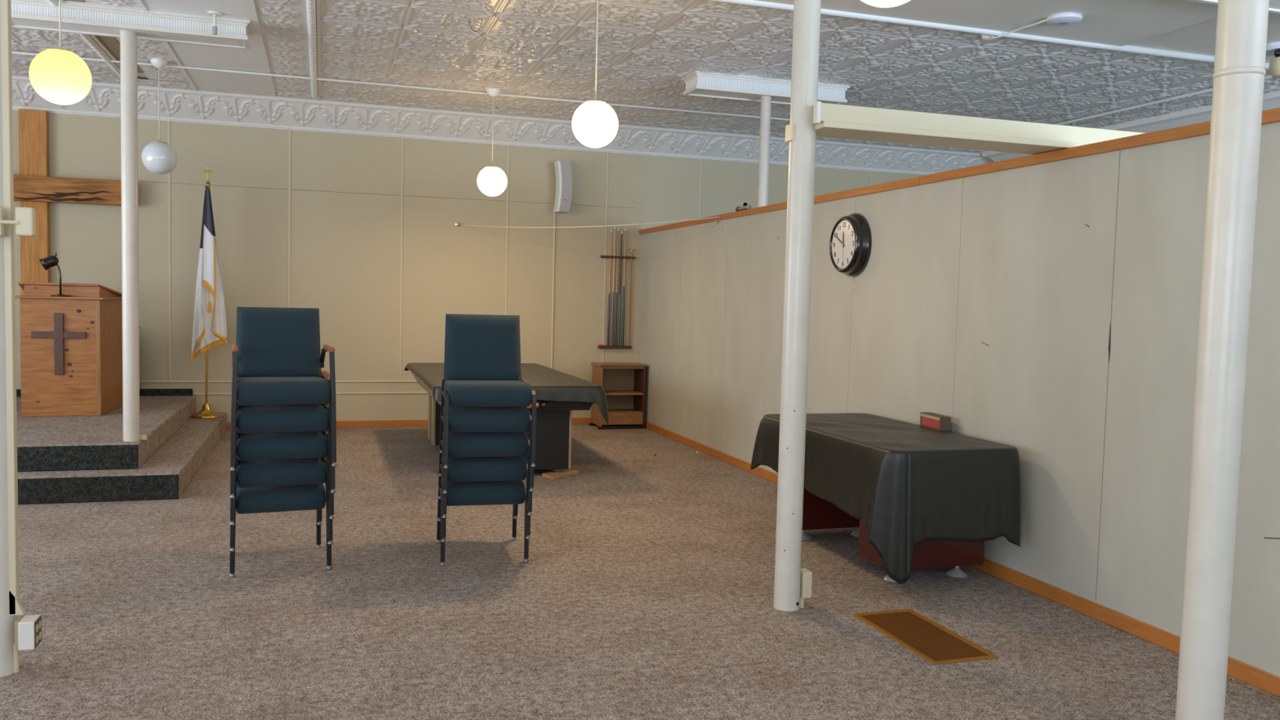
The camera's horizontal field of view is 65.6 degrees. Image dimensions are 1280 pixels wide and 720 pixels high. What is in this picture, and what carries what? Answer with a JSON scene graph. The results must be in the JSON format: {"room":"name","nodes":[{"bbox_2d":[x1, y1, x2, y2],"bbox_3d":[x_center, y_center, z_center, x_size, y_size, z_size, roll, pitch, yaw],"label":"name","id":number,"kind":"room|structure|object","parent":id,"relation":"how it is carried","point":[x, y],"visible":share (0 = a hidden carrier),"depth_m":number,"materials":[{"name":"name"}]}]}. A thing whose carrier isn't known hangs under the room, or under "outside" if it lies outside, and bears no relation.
{"room":"house of worship","nodes":[
{"label":"house of worship","id":0,"kind":"room"},
{"bbox_2d":[12,110,922,422],"bbox_3d":[-2.385,-1.063,11.648,14.750,3.687,0.122,0,4,-18],"label":"wall","id":1,"kind":"structure","parent":0,"point":[345,188],"depth_m":11.38,"materials":[{"name":"beige paint"}]},
{"bbox_2d":[13,108,121,295],"bbox_3d":[-6.254,-1.358,10.219,1.965,2.400,0.183,0,4,-18],"label":"cross","id":2,"kind":"object","parent":1,"relation":"attached to","point":[33,188],"visible":0.82,"depth_m":10.22,"materials":[{"name":"brown wood"}]},
{"bbox_2d":[139,380,427,395],"bbox_3d":[-3.708,0.308,11.251,3.700,0.157,0.014,0,4,-18],"label":"trim","id":3,"kind":"structure","parent":1,"relation":"attached to","point":[140,381],"depth_m":11.33,"materials":[{"name":"beige paint"}]},
{"bbox_2d":[226,417,591,429],"bbox_3d":[-2.331,0.742,11.721,4.754,0.078,0.014,0,4,-18],"label":"baseboard","id":4,"kind":"structure","parent":1,"relation":"attached to","point":[414,423],"depth_m":11.53,"materials":[{"name":"orange wood"}]},
{"bbox_2d":[12,75,991,175],"bbox_3d":[-2.272,-2.659,11.200,14.625,0.282,0.590,0,4,-18],"label":"trim","id":5,"kind":"structure","parent":1,"relation":"attached to","point":[103,99],"depth_m":11.27,"materials":[{"name":"white paint"}]},
{"bbox_2d":[167,120,872,380],"bbox_3d":[-1.017,-0.929,12.029,8.559,3.240,0.007,0,4,-18],"label":"trim","id":6,"kind":"structure","parent":1,"relation":"attached to","point":[168,122],"depth_m":11.42,"materials":[{"name":"beige"}]},
{"bbox_2d":[551,213,555,368],"bbox_3d":[-1.051,-0.759,12.021,0.023,2.020,0.024,0,4,-18],"label":"conduit","id":7,"kind":"object","parent":1,"relation":"attached to","point":[554,214],"visible":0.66,"depth_m":12.01,"materials":[{"name":"beige metal"}]},
{"bbox_2d":[552,160,572,213],"bbox_3d":[-0.930,-2.052,11.839,0.196,0.590,0.272,0,4,-18],"label":"wall speaker","id":8,"kind":"object","parent":1,"relation":"attached to","point":[563,174],"visible":1,"depth_m":11.73,"materials":[{"name":"grey plastic"}]},
{"bbox_2d":[552,160,561,212],"bbox_3d":[-0.977,-2.049,11.770,0.057,0.590,0.174,0,4,-21],"label":"grille","id":9,"kind":"object","parent":8,"relation":"attached to","point":[557,165],"depth_m":11.72,"materials":[{"name":"white"}]},
{"bbox_2d":[597,255,635,348],"bbox_3d":[-0.288,-0.710,12.244,0.450,1.138,0.070,0,4,-18],"label":"cue rack","id":10,"kind":"object","parent":1,"relation":"attached to","point":[601,256],"visible":1,"depth_m":12.22,"materials":[{"name":"brown wood"}]},
{"bbox_2d":[606,230,611,345],"bbox_3d":[-0.378,-0.886,12.197,0.033,1.414,0.029,0,4,-18],"label":"pool cue","id":11,"kind":"object","parent":10,"relation":"on","point":[609,290],"visible":1,"depth_m":12.20,"materials":[{"name":"black wood"}]},
{"bbox_2d":[610,226,615,345],"bbox_3d":[-0.331,-0.907,12.211,0.031,1.457,0.029,0,4,-18],"label":"pool cue","id":12,"kind":"object","parent":10,"relation":"on","point":[613,282],"visible":1,"depth_m":12.21,"materials":[{"name":"red wood"}]},
{"bbox_2d":[597,345,631,348],"bbox_3d":[-0.311,-0.160,12.275,0.430,0.036,0.070,0,4,-18],"label":"shelf","id":13,"kind":"object","parent":10,"relation":"attached to","point":[598,346],"depth_m":12.24,"materials":[{"name":"brown wood"}]},
{"bbox_2d":[613,228,618,345],"bbox_3d":[-0.290,-0.898,12.225,0.030,1.438,0.029,0,4,-18],"label":"pool cue","id":14,"kind":"object","parent":10,"relation":"on","point":[616,286],"visible":1,"depth_m":12.22,"materials":[{"name":"red wood"}]},
{"bbox_2d":[617,231,622,345],"bbox_3d":[-0.247,-0.880,12.240,0.029,1.402,0.029,0,4,-18],"label":"pool cue","id":15,"kind":"object","parent":10,"relation":"on","point":[620,295],"visible":1,"depth_m":12.24,"materials":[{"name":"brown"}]},
{"bbox_2d":[621,228,626,345],"bbox_3d":[-0.198,-0.897,12.254,0.028,1.438,0.029,0,4,-18],"label":"pool cue","id":16,"kind":"object","parent":10,"relation":"on","point":[624,280],"visible":1,"depth_m":12.25,"materials":[{"name":"black wood"}]},
{"bbox_2d":[627,248,635,345],"bbox_3d":[-0.117,-0.774,12.289,0.106,1.191,0.027,0,4,-18],"label":"stick","id":17,"kind":"object","parent":10,"relation":"in","point":[630,285],"visible":1,"depth_m":12.28,"materials":[{"name":"brown wood"}]},
{"bbox_3d":[-2.128,-1.584,11.610,0.067,0.044,0.044,0,4,-18],"label":"wall hook","id":18,"kind":"object","parent":1,"relation":"attached to","visible":0},
{"bbox_2d":[460,216,719,227],"bbox_3d":[-0.653,-1.470,10.719,3.394,0.078,0.008,4,4,32],"label":"string","id":19,"kind":"object","parent":18,"relation":"attached to","point":[717,216],"visible":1,"depth_m":10.61,"materials":[{"name":"beige"}]},
{"bbox_2d":[0,423,1279,719],"bbox_3d":[-0.103,1.335,4.483,14.550,0.100,15.406,0,4,-18],"label":"floor","id":20,"kind":"structure","parent":0,"point":[645,589],"depth_m":4.86,"materials":[{"name":"carpet"}]},
{"bbox_2d":[0,0,25,677],"bbox_3d":[-2.529,-0.535,3.889,0.190,3.589,0.156,0,4,-18],"label":"support column","id":21,"kind":"structure","parent":20,"relation":"on","point":[11,606],"depth_m":3.90,"materials":[{"name":"white metal"}]},
{"bbox_2d":[0,205,35,236],"bbox_3d":[-2.419,-0.531,3.811,0.170,0.116,0.056,0,4,-18],"label":"junction box","id":22,"kind":"object","parent":21,"relation":"attached to","point":[24,222],"visible":1,"depth_m":3.81,"materials":[{"name":"beige paint"}]},
{"bbox_2d":[14,614,41,650],"bbox_3d":[-2.444,1.087,3.966,0.078,0.112,0.100,0,4,-18],"label":"outlet box","id":23,"kind":"object","parent":21,"relation":"attached to","point":[28,628],"visible":1,"depth_m":3.93,"materials":[{"name":"white paint"}]},
{"bbox_2d":[16,388,226,504],"bbox_3d":[-6.365,0.659,8.392,5.000,0.455,3.880,0,4,-18],"label":"stage platform","id":24,"kind":"object","parent":20,"relation":"on","point":[82,458],"visible":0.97,"depth_m":7.48,"materials":[{"name":"carpet"}]},
{"bbox_2d":[14,281,122,416],"bbox_3d":[-5.287,-0.118,9.252,0.849,1.190,0.905,0,4,-18],"label":"lectern","id":25,"kind":"object","parent":24,"relation":"on","point":[71,348],"visible":0.98,"depth_m":8.89,"materials":[{"name":"brown wood"}]},
{"bbox_2d":[39,253,71,297],"bbox_3d":[-5.210,-0.760,8.850,0.244,0.387,0.159,0,4,-18],"label":"desk lamp","id":26,"kind":"object","parent":25,"relation":"on","point":[50,261],"visible":0.98,"depth_m":8.81,"materials":[{"name":"black metal"}]},
{"bbox_2d":[10,0,253,441],"bbox_3d":[-3.841,-0.982,7.489,1.730,3.207,0.390,0,4,-18],"label":"support column","id":27,"kind":"structure","parent":24,"relation":"on","point":[129,24],"depth_m":7.42,"materials":[{"name":"white metal"}]},
{"bbox_2d":[191,165,222,418],"bbox_3d":[-4.575,-0.714,10.482,0.310,2.645,0.310,0,4,-18],"label":"flag stand","id":28,"kind":"object","parent":24,"relation":"on","point":[206,412],"visible":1,"depth_m":10.51,"materials":[{"name":"gold metal"}]},
{"bbox_2d":[191,183,227,360],"bbox_3d":[-4.514,-0.911,10.422,0.365,1.859,0.110,0,4,-18],"label":"flag","id":29,"kind":"object","parent":28,"relation":"hanging from","point":[210,325],"visible":1,"depth_m":10.42,"materials":[{"name":"white fabric"}]},
{"bbox_2d":[229,456,331,577],"bbox_3d":[-2.076,0.739,5.710,0.533,0.840,0.577,0,4,-23],"label":"armchair","id":30,"kind":"object","parent":20,"relation":"on","point":[310,496],"visible":0.36,"depth_m":5.48,"materials":[{"name":"teal fabric"}]},
{"bbox_2d":[229,430,333,551],"bbox_3d":[-2.051,0.588,5.653,0.533,0.840,0.577,0,4,-23],"label":"armchair","id":31,"kind":"object","parent":30,"relation":"on","point":[288,472],"visible":0.35,"depth_m":5.42,"materials":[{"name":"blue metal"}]},
{"bbox_2d":[229,402,333,525],"bbox_3d":[-2.027,0.438,5.596,0.533,0.840,0.577,0,4,-23],"label":"armchair","id":32,"kind":"object","parent":31,"relation":"on","point":[289,445],"visible":0.27,"depth_m":5.36,"materials":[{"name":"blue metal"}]},
{"bbox_2d":[230,370,335,498],"bbox_3d":[-2.003,0.287,5.539,0.533,0.840,0.577,0,4,-23],"label":"armchair","id":33,"kind":"object","parent":32,"relation":"on","point":[256,419],"visible":0.44,"depth_m":5.31,"materials":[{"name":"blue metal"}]},
{"bbox_2d":[230,306,336,471],"bbox_3d":[-1.978,0.136,5.482,0.533,0.840,0.577,0,4,-23],"label":"armchair","id":34,"kind":"object","parent":33,"relation":"on","point":[277,358],"visible":0.91,"depth_m":5.60,"materials":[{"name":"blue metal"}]},
{"bbox_2d":[436,478,528,565],"bbox_3d":[-0.961,0.747,6.024,0.512,0.840,0.582,1,4,-14],"label":"chair","id":35,"kind":"object","parent":20,"relation":"on","point":[491,492],"visible":0.37,"depth_m":5.78,"materials":[{"name":"teal fabric"}]},
{"bbox_2d":[436,455,530,542],"bbox_3d":[-0.945,0.601,5.965,0.512,0.840,0.582,1,4,-14],"label":"chair","id":36,"kind":"object","parent":35,"relation":"on","point":[510,468],"visible":0.36,"depth_m":5.72,"materials":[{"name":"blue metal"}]},
{"bbox_2d":[437,376,532,518],"bbox_3d":[-0.928,0.455,5.905,0.512,0.840,0.582,1,4,-14],"label":"chair","id":37,"kind":"object","parent":36,"relation":"on","point":[497,444],"visible":0.38,"depth_m":5.66,"materials":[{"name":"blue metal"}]},
{"bbox_2d":[438,351,533,493],"bbox_3d":[-0.911,0.308,5.846,0.512,0.840,0.582,1,4,-14],"label":"chair","id":38,"kind":"object","parent":37,"relation":"on","point":[518,419],"visible":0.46,"depth_m":5.60,"materials":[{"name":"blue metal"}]},
{"bbox_2d":[439,314,536,468],"bbox_3d":[-0.895,0.162,5.786,0.512,0.840,0.582,1,4,-14],"label":"chair","id":39,"kind":"object","parent":38,"relation":"on","point":[482,359],"visible":0.93,"depth_m":5.95,"materials":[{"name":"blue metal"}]},
{"bbox_2d":[412,373,592,471],"bbox_3d":[-1.439,0.530,9.740,1.396,0.790,2.782,0,4,-18],"label":"pool table","id":40,"kind":"object","parent":20,"relation":"on","point":[553,422],"visible":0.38,"depth_m":8.64,"materials":[{"name":"laminate"}]},
{"bbox_2d":[404,362,608,423],"bbox_3d":[-1.418,0.287,9.731,1.528,0.332,2.918,0,4,-18],"label":"tablecloth","id":41,"kind":"object","parent":40,"relation":"on","point":[548,384],"visible":0.48,"depth_m":8.66,"materials":[{"name":"grey"}]},
{"bbox_2d":[540,401,546,408],"bbox_3d":[-0.818,0.383,8.454,0.057,0.057,0.056,0,4,-18],"label":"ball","id":42,"kind":"object","parent":40,"relation":"on","point":[543,404],"visible":1,"depth_m":8.43,"materials":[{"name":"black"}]},
{"bbox_2d":[542,470,579,479],"bbox_3d":[-0.708,0.996,8.689,0.188,0.026,0.416,4,4,32],"label":"wood block","id":43,"kind":"object","parent":20,"relation":"on","point":[553,475],"visible":0.94,"depth_m":8.63,"materials":[{"name":"brown wood"}]},
{"bbox_2d":[588,362,648,429],"bbox_3d":[-0.269,0.428,12.029,0.617,0.770,0.428,0,4,-18],"label":"bookcase","id":44,"kind":"object","parent":20,"relation":"on","point":[624,384],"visible":0.9,"depth_m":12.06,"materials":[{"name":"brown wood"}]},
{"bbox_2d":[680,69,851,207],"bbox_3d":[1.119,-0.778,9.258,1.560,3.587,0.390,0,4,-18],"label":"support column","id":45,"kind":"structure","parent":20,"relation":"on","point":[754,88],"depth_m":9.05,"materials":[{"name":"white metal"}]},
{"bbox_2d":[773,0,821,611],"bbox_3d":[0.796,-0.521,4.984,0.132,3.587,0.134,0,4,-18],"label":"support column","id":46,"kind":"structure","parent":20,"relation":"on","point":[806,13],"depth_m":4.95,"materials":[{"name":"white metal"}]},
{"bbox_2d":[799,568,812,608],"bbox_3d":[0.842,1.175,5.107,0.051,0.190,0.080,0,4,-18],"label":"outlet box","id":47,"kind":"object","parent":46,"relation":"attached to","point":[806,575],"visible":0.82,"depth_m":5.07,"materials":[{"name":"beige paint"}]},
{"bbox_2d":[785,101,1144,154],"bbox_3d":[2.314,-1.163,5.399,3.292,0.172,0.274,0,4,-18],"label":"ceiling beam","id":48,"kind":"structure","parent":46,"relation":"attached to","point":[828,120],"depth_m":5.06,"materials":[{"name":"beige paint"}]},
{"bbox_2d":[801,488,984,582],"bbox_3d":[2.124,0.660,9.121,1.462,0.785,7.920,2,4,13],"label":"table","id":49,"kind":"object","parent":20,"relation":"on","point":[818,513],"visible":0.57,"depth_m":5.76,"materials":[{"name":"red wood"}]},
{"bbox_2d":[750,413,1020,584],"bbox_3d":[1.439,0.770,6.124,0.934,0.718,1.771,0,4,-18],"label":"tablecloth","id":50,"kind":"object","parent":49,"relation":"on","point":[910,485],"visible":0.9,"depth_m":5.37,"materials":[{"name":"black fabric"}]},
{"bbox_2d":[920,412,951,431],"bbox_3d":[1.848,0.384,6.224,0.072,0.085,0.260,1,4,-12],"label":"box","id":51,"kind":"object","parent":50,"relation":"on","point":[929,420],"visible":1,"depth_m":6.16,"materials":[{"name":"red cardboard"}]},
{"bbox_2d":[853,608,999,664],"bbox_3d":[1.335,1.303,4.714,0.336,0.007,0.700,0,4,-18],"label":"floor vent","id":52,"kind":"object","parent":20,"relation":"in","point":[932,642],"visible":1,"depth_m":4.67,"materials":[{"name":"gold metal"}]},
{"bbox_2d":[1175,0,1269,719],"bbox_3d":[1.774,-0.373,2.993,0.137,3.587,0.137,0,4,-18],"label":"support column","id":53,"kind":"structure","parent":20,"relation":"on","point":[1239,73],"depth_m":2.97,"materials":[{"name":"white metal"}]},
{"bbox_2d":[11,0,1279,152],"bbox_3d":[0.003,-2.317,4.209,14.551,0.147,15.306,0,4,-18],"label":"ceiling","id":54,"kind":"structure","parent":0,"point":[538,48],"depth_m":8.27,"materials":[{"name":"white"}]},
{"bbox_2d":[29,0,91,104],"bbox_3d":[-3.153,-1.918,5.402,0.296,1.043,0.296,0,4,-18],"label":"pendant lamp","id":55,"kind":"object","parent":54,"relation":"hanging from","point":[60,76],"visible":1,"depth_m":5.33,"materials":[{"name":"glowing frosted white glass"},{"name":"white painted metal"}]},
{"bbox_2d":[141,57,177,174],"bbox_3d":[-4.314,-2.177,8.917,0.296,1.018,0.296,0,4,-18],"label":"pendant lamp","id":56,"kind":"object","parent":54,"relation":"hanging from","point":[158,157],"visible":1,"depth_m":8.85,"materials":[{"name":"white glass"}]},
{"bbox_2d":[207,10,222,35],"bbox_3d":[-3.122,-2.470,7.299,0.100,0.155,0.100,0,4,-18],"label":"ceiling hook","id":57,"kind":"object","parent":54,"relation":"attached to","point":[215,14],"visible":1,"depth_m":7.29,"materials":[{"name":"white paint"}]},
{"bbox_2d":[11,51,790,120],"bbox_3d":[-1.856,-2.651,9.775,11.400,0.021,0.022,0,4,-18],"label":"conduit","id":58,"kind":"object","parent":54,"relation":"attached to","point":[12,52],"visible":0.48,"depth_m":9.63,"materials":[{"name":"white metal"}]},
{"bbox_2d":[476,88,506,196],"bbox_3d":[-1.457,-2.148,9.832,0.296,1.048,0.296,0,4,-18],"label":"pendant lamp","id":59,"kind":"object","parent":54,"relation":"hanging from","point":[491,180],"visible":1,"depth_m":9.76,"materials":[{"name":"beige glass"}]},
{"bbox_2d":[572,0,617,147],"bbox_3d":[-0.277,-1.891,6.324,0.296,1.068,0.296,0,4,-18],"label":"pendant lamp","id":60,"kind":"object","parent":54,"relation":"hanging from","point":[594,122],"visible":1,"depth_m":6.25,"materials":[{"name":"white frosted glass"},{"name":"white painted metal"}]},
{"bbox_2d":[861,0,910,7],"bbox_3d":[0.796,-1.661,3.116,0.296,1.078,0.296,0,4,-18],"label":"pendant lamp","id":61,"kind":"object","parent":54,"relation":"hanging from","point":[879,3],"visible":1,"depth_m":3.14,"materials":[{"name":"beige glass"}]},
{"bbox_2d":[981,34,995,39],"bbox_3d":[2.587,-2.399,7.373,0.110,0.045,0.110,0,4,-18],"label":"ceiling rose","id":62,"kind":"object","parent":54,"relation":"attached to","point":[984,37],"visible":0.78,"depth_m":7.35,"materials":[{"name":"white paint"}]},
{"bbox_2d":[708,0,1269,69],"bbox_3d":[-0.639,-2.411,6.216,14.550,0.056,0.056,0,4,-18],"label":"trim","id":63,"kind":"structure","parent":54,"relation":"attached to","point":[1131,49],"depth_m":7.22,"materials":[{"name":"white paint"}]},
{"bbox_2d":[1046,12,1082,26],"bbox_3d":[2.920,-2.341,6.841,0.232,0.040,0.232,0,4,-18],"label":"ceiling disc","id":64,"kind":"object","parent":54,"relation":"attached to","point":[1064,19],"visible":1,"depth_m":6.78,"materials":[{"name":"white plastic"}]},
{"bbox_2d":[989,19,1047,38],"bbox_3d":[2.705,-2.366,7.085,0.064,0.041,0.545,0,4,-26],"label":"cable","id":65,"kind":"object","parent":64,"relation":"attached to","point":[1044,20],"visible":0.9,"depth_m":7.11,"materials":[{"name":"white paint"}]},
{"bbox_2d":[982,89,1279,161],"bbox_3d":[5.986,-2.332,8.853,0.337,0.193,9.100,0,4,-18],"label":"trim","id":66,"kind":"structure","parent":54,"relation":"attached to","point":[1271,100],"depth_m":10.28,"materials":[{"name":"white paint"}]},
{"bbox_2d":[1054,74,1271,124],"bbox_3d":[5.432,-2.340,7.834,0.028,0.027,7.900,0,4,-18],"label":"conduit","id":67,"kind":"object","parent":54,"relation":"attached to","point":[1267,77],"visible":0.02,"depth_m":9.60,"materials":[{"name":"white metal"}]},
{"bbox_2d":[1266,41,1279,78],"bbox_3d":[4.837,-2.242,7.493,0.320,0.250,0.320,0,4,-18],"label":"emergency light","id":68,"kind":"object","parent":54,"relation":"attached to","point":[1273,49],"visible":0.87,"depth_m":7.42,"materials":[{"name":"white plastic"}]},
{"bbox_2d":[636,121,1279,677],"bbox_3d":[2.318,0.118,5.119,0.048,2.370,15.306,0,4,-18],"label":"wall","id":69,"kind":"structure","parent":0,"point":[1050,311],"depth_m":5.43,"materials":[{"name":"paint"}]},
{"bbox_2d":[683,411,685,422],"bbox_3d":[0.482,0.620,10.767,0.006,0.110,0.070,0,4,-18],"label":"wall outlet","id":70,"kind":"object","parent":69,"relation":"attached to","point":[684,413],"visible":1,"depth_m":10.76,"materials":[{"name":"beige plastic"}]},
{"bbox_2d":[829,213,871,291],"bbox_3d":[1.537,-0.793,7.328,0.108,0.581,0.468,0,4,-18],"label":"wall clock","id":71,"kind":"object","parent":69,"relation":"attached to","point":[850,243],"visible":1,"depth_m":7.23,"materials":[{"name":"black plastic"}]},
{"bbox_2d":[638,421,1279,697],"bbox_3d":[2.263,1.262,5.182,0.014,0.078,15.306,0,4,-18],"label":"baseboard","id":72,"kind":"structure","parent":69,"relation":"attached to","point":[1263,680],"depth_m":5.10,"materials":[{"name":"orange wood"}]},
{"bbox_2d":[639,107,1279,234],"bbox_3d":[2.351,-1.074,5.046,0.081,0.056,15.306,0,4,-18],"label":"trim","id":73,"kind":"structure","parent":69,"relation":"attached to","point":[1270,116],"depth_m":5.65,"materials":[{"name":"orange wood"}]},
{"bbox_2d":[735,204,751,211],"bbox_3d":[0.979,-1.434,9.396,0.054,0.053,0.255,0,4,-18],"label":"pipe fitting","id":74,"kind":"object","parent":73,"relation":"on","point":[748,206],"visible":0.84,"depth_m":9.36,"materials":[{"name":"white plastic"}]},
{"bbox_2d":[1189,0,1279,13],"bbox_3d":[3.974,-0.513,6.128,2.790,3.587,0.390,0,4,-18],"label":"ceiling light","id":75,"kind":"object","parent":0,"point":[1274,5],"depth_m":6.03,"materials":[{"name":"beige paint"}]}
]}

